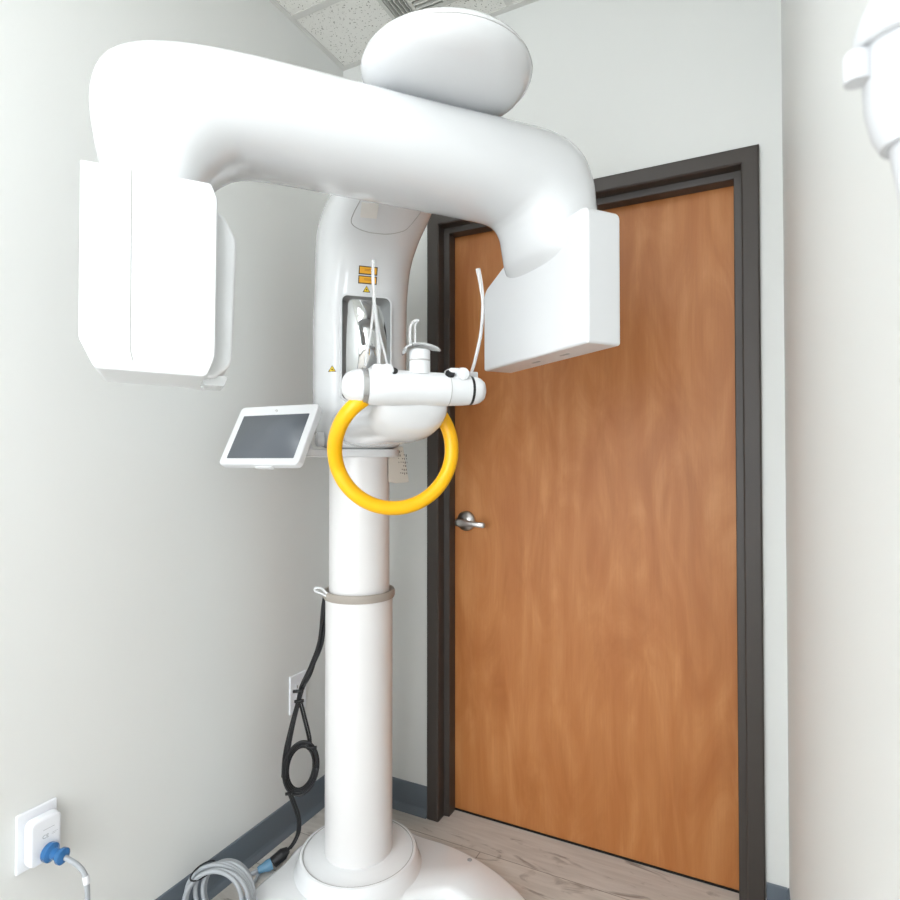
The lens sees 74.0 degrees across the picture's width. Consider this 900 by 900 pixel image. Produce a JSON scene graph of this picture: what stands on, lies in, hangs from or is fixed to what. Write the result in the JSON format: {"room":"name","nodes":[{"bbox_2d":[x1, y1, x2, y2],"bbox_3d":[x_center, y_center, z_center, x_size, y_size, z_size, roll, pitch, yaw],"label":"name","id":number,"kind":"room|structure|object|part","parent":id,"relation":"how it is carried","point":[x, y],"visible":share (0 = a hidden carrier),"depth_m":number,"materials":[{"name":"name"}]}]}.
{"room":"radiology room","nodes":[
{"label":"radiology room","id":0,"kind":"room"},
{"bbox_2d":[0,0,342,899],"bbox_3d":[-1.301,-0.112,0.630,0.100,2.765,3.950,0,-1,27],"label":"wall","id":1,"kind":"structure","parent":0,"point":[160,605],"depth_m":1.51,"materials":[{"name":"white paint"}]},
{"bbox_2d":[15,797,56,875],"bbox_3d":[-0.896,0.836,1.295,0.009,0.125,0.082,0,-1,27],"label":"wall outlet","id":2,"kind":"object","parent":1,"relation":"attached to","point":[21,819],"visible":0.32,"depth_m":1.27,"materials":[{"name":"white plastic"}]},
{"bbox_2d":[24,809,60,867],"bbox_3d":[-0.879,0.838,1.290,0.025,0.098,0.066,0,-1,27],"label":"plug adapter","id":3,"kind":"object","parent":2,"relation":"attached to","point":[45,828],"visible":0.97,"depth_m":1.27,"materials":[{"name":"white plastic"}]},
{"bbox_2d":[40,841,89,899],"bbox_3d":[-0.817,1.053,1.274,0.106,0.417,0.041,0,-1,7],"label":"plug","id":4,"kind":"object","parent":3,"relation":"attached to","point":[52,851],"visible":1,"depth_m":1.27,"materials":[{"name":"blue plastic"}]},
{"bbox_3d":[-0.802,1.061,1.277,0.076,0.400,0.031,0,-1,3],"label":"cord","id":5,"kind":"part","parent":4,"relation":"part of","materials":[{"name":"grey plastic"}]},
{"bbox_2d":[155,775,324,899],"bbox_3d":[-1.249,1.206,0.582,0.016,0.104,3.750,0,-1,27],"label":"baseboard","id":6,"kind":"structure","parent":1,"relation":"attached to","point":[252,846],"depth_m":1.89,"materials":[{"name":"grey plastic"}]},
{"bbox_2d":[289,670,305,714],"bbox_3d":[-0.520,0.828,2.042,0.009,0.128,0.082,0,-1,27],"label":"wall outlet","id":7,"kind":"object","parent":1,"relation":"attached to","point":[295,680],"visible":0.56,"depth_m":2.02,"materials":[{"name":"white plastic"}]},
{"bbox_2d":[295,682,300,689],"bbox_3d":[-0.517,0.808,2.041,0.003,0.028,0.034,0,-1,27],"label":"socket","id":8,"kind":"object","parent":7,"relation":"attached to","point":[297,684],"depth_m":2.03,"materials":[{"name":"white plastic"}]},
{"bbox_2d":[269,0,538,70],"bbox_3d":[-0.597,-1.498,0.298,1.476,0.004,3.750,0,-1,27],"label":"trim","id":9,"kind":"structure","parent":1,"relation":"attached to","point":[510,5],"depth_m":2.01,"materials":[{"name":"white"}]},
{"bbox_2d":[277,0,521,64],"bbox_3d":[-0.597,-1.525,0.298,1.676,0.050,3.950,0,-1,27],"label":"ceiling","id":10,"kind":"structure","parent":0,"point":[345,28],"depth_m":2.04,"materials":[{"name":"tile"}]},
{"bbox_2d":[377,0,457,19],"bbox_3d":[-0.121,-1.467,1.856,0.285,0.014,0.282,0,-1,27],"label":"ceiling vent","id":11,"kind":"object","parent":10,"relation":"in","point":[394,9],"visible":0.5,"depth_m":1.96,"materials":[{"name":"grey metal"}]},
{"bbox_2d":[211,807,738,899],"bbox_3d":[-0.507,1.286,0.430,1.676,0.062,4.350,0,-1,27],"label":"floor","id":12,"kind":"structure","parent":0,"point":[539,867],"depth_m":1.84,"materials":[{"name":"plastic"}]},
{"bbox_2d":[182,858,272,899],"bbox_3d":[-0.578,1.195,1.670,0.174,0.166,0.303,0,-1,27],"label":"lead","id":13,"kind":"object","parent":12,"relation":"on","point":[234,870],"visible":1,"depth_m":1.60,"materials":[{"name":"grey rubber"}]},
{"bbox_2d":[78,7,619,899],"bbox_3d":[-0.228,0.259,1.452,0.992,2.027,1.070,0,-1,-18],"label":"machine","id":14,"kind":"object","parent":12,"relation":"on","point":[424,133],"visible":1,"depth_m":1.17,"materials":[{"name":"white plastic"}]},
{"bbox_2d":[270,598,324,867],"bbox_3d":[-0.457,0.847,1.823,0.180,0.835,0.052,0,-1,0],"label":"power cable","id":15,"kind":"object","parent":14,"relation":"hanging from","point":[281,855],"visible":0.97,"depth_m":1.82,"materials":[{"name":"black rubber"}]},
{"bbox_3d":[-0.475,1.133,1.822,0.044,0.187,0.030,0,-1,-5],"label":"cord","id":16,"kind":"part","parent":15,"relation":"part of","materials":[{"name":"black rubber"}]},
{"bbox_3d":[-0.442,0.716,1.829,0.138,0.572,0.070,0,-1,27],"label":"cord","id":17,"kind":"part","parent":15,"relation":"part of","materials":[{"name":"black rubber"}]},
{"bbox_3d":[-0.420,0.704,1.830,0.096,0.434,0.020,0,-1,20],"label":"cord","id":18,"kind":"part","parent":15,"relation":"part of","materials":[{"name":"black rubber"}]},
{"bbox_3d":[-0.364,-0.030,1.668,0.022,0.040,0.040,0,-1,-18],"label":"pivot knob","id":19,"kind":"part","parent":14,"relation":"part of","materials":[{"name":"white plastic"}]},
{"bbox_3d":[-0.151,-0.530,1.188,0.968,0.321,0.300,0,-1,-23],"label":"rotating arm","id":20,"kind":"part","parent":14,"relation":"part of","materials":[{"name":"white plastic"}]},
{"bbox_2d":[339,294,391,400],"bbox_3d":[-0.236,-0.284,1.677,0.145,0.299,0.017,0,-1,-18],"label":"mirror","id":21,"kind":"object","parent":14,"relation":"on","point":[355,310],"depth_m":1.67,"materials":[{"name":"silver"}]},
{"bbox_3d":[-0.273,0.010,1.803,0.212,0.024,0.212,0,-1,-18],"label":"yoke plate","id":22,"kind":"part","parent":14,"relation":"part of","materials":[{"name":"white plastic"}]},
{"bbox_3d":[-0.144,-0.266,1.161,0.019,0.206,0.007,0,-1,-18],"label":"temple rod","id":23,"kind":"part","parent":14,"relation":"part of","materials":[{"name":"white plastic"}]},
{"bbox_3d":[-0.121,-0.153,1.147,0.028,0.028,0.018,0,-1,-18],"label":"knob","id":24,"kind":"part","parent":14,"relation":"part of","materials":[{"name":"white plastic"}]},
{"bbox_3d":[-0.162,-0.065,1.467,0.204,0.110,0.610,0,-1,-18],"label":"chin arm","id":25,"kind":"part","parent":14,"relation":"part of","materials":[{"name":"white plastic"}]},
{"bbox_2d":[398,451,406,474],"bbox_3d":[-0.145,0.039,1.818,0.001,0.073,0.043,-1,-1,41],"label":"print","id":26,"kind":"object","parent":14,"relation":"attached to","point":[402,469],"depth_m":1.82,"materials":[{"name":"grey paper"}]},
{"bbox_3d":[-0.060,-0.174,1.187,0.042,0.048,0.042,0,-1,-18],"label":"chin post","id":27,"kind":"part","parent":14,"relation":"part of","materials":[{"name":"white plastic"}]},
{"bbox_2d":[402,342,440,354],"bbox_3d":[-0.056,-0.200,1.188,0.074,0.024,0.046,0,-1,-18],"label":"chin rest","id":28,"kind":"object","parent":14,"relation":"on","point":[425,348],"depth_m":1.17,"materials":[{"name":"white plastic"}]},
{"bbox_3d":[0.025,-0.152,1.195,0.028,0.028,0.018,0,-1,-18],"label":"knob","id":29,"kind":"part","parent":14,"relation":"part of","materials":[{"name":"white plastic"}]},
{"bbox_2d":[469,371,477,377],"bbox_3d":[0.040,-0.151,1.224,0.030,0.016,0.028,0,-1,-18],"label":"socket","id":30,"kind":"object","parent":14,"relation":"attached to","point":[472,374],"depth_m":1.21,"materials":[{"name":"white plastic"}]},
{"bbox_3d":[0.055,-0.263,1.231,0.036,0.225,0.010,0,-1,-18],"label":"temple rod","id":31,"kind":"part","parent":14,"relation":"part of","materials":[{"name":"white plastic"}]},
{"bbox_2d":[343,0,788,887],"bbox_3d":[0.270,-0.089,1.994,1.476,2.765,0.100,0,-1,27],"label":"wall","id":32,"kind":"structure","parent":0,"point":[633,85],"depth_m":1.77,"materials":[{"name":"white paint"}]},
{"bbox_2d":[392,777,426,818],"bbox_3d":[-0.246,1.232,2.167,0.371,0.104,0.016,0,-1,27],"label":"baseboard","id":33,"kind":"structure","parent":32,"relation":"attached to","point":[408,797],"depth_m":2.12,"materials":[{"name":"grey plastic"}]},
{"bbox_2d":[427,144,765,899],"bbox_3d":[0.419,0.227,1.928,1.043,2.130,0.154,0,-1,27],"label":"trim","id":34,"kind":"structure","parent":32,"relation":"attached to","point":[738,168],"depth_m":1.70,"materials":[{"name":"grey paint"}]},
{"bbox_2d":[455,186,738,889],"bbox_3d":[0.423,0.243,1.935,0.947,2.064,0.108,0,-1,27],"label":"door","id":35,"kind":"structure","parent":32,"relation":"in","point":[596,681],"depth_m":1.89,"materials":[{"name":"brown wood"}]},
{"bbox_3d":[0.049,0.252,2.109,0.071,0.071,0.047,0,-1,27],"label":"handle","id":36,"kind":"part","parent":35,"relation":"part of","materials":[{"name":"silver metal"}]},
{"bbox_3d":[0.068,0.254,2.065,0.114,0.030,0.020,0,-1,27],"label":"lever","id":37,"kind":"part","parent":35,"relation":"part of","materials":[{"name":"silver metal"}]},
{"bbox_2d":[455,808,738,892],"bbox_3d":[0.444,1.284,1.960,0.953,0.017,0.081,0,-1,27],"label":"threshold","id":38,"kind":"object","parent":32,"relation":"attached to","point":[457,809],"depth_m":1.89,"materials":[{"name":"black"}]},
{"bbox_2d":[766,882,787,899],"bbox_3d":[0.877,1.223,1.601,0.050,0.104,0.016,0,-1,27],"label":"baseboard","id":39,"kind":"structure","parent":32,"relation":"attached to","point":[773,891],"depth_m":1.61,"materials":[{"name":"grey plastic"}]},
{"bbox_2d":[781,0,899,899],"bbox_3d":[0.107,-0.124,-0.080,0.100,2.765,3.950,0,-1,27],"label":"wall","id":40,"kind":"structure","parent":0,"point":[841,210],"depth_m":0.63,"materials":[{"name":"white paint"}]},
{"bbox_2d":[842,0,899,207],"bbox_3d":[0.177,-0.111,0.226,0.050,0.142,0.050,0,-1,27],"label":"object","id":41,"kind":"object","parent":40,"relation":"attached to","point":[872,65],"depth_m":0.22,"materials":[{"name":"white plastic"}]},
{"bbox_3d":[0.154,-0.145,0.227,0.009,0.011,0.009,0,-1,27],"label":"knob","id":42,"kind":"part","parent":41,"relation":"part of","materials":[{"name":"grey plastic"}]},
{"bbox_3d":[0.177,-0.079,0.220,0.026,0.078,0.023,0,-1,27],"label":"arm","id":43,"kind":"part","parent":41,"relation":"part of","materials":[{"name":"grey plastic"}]}
]}

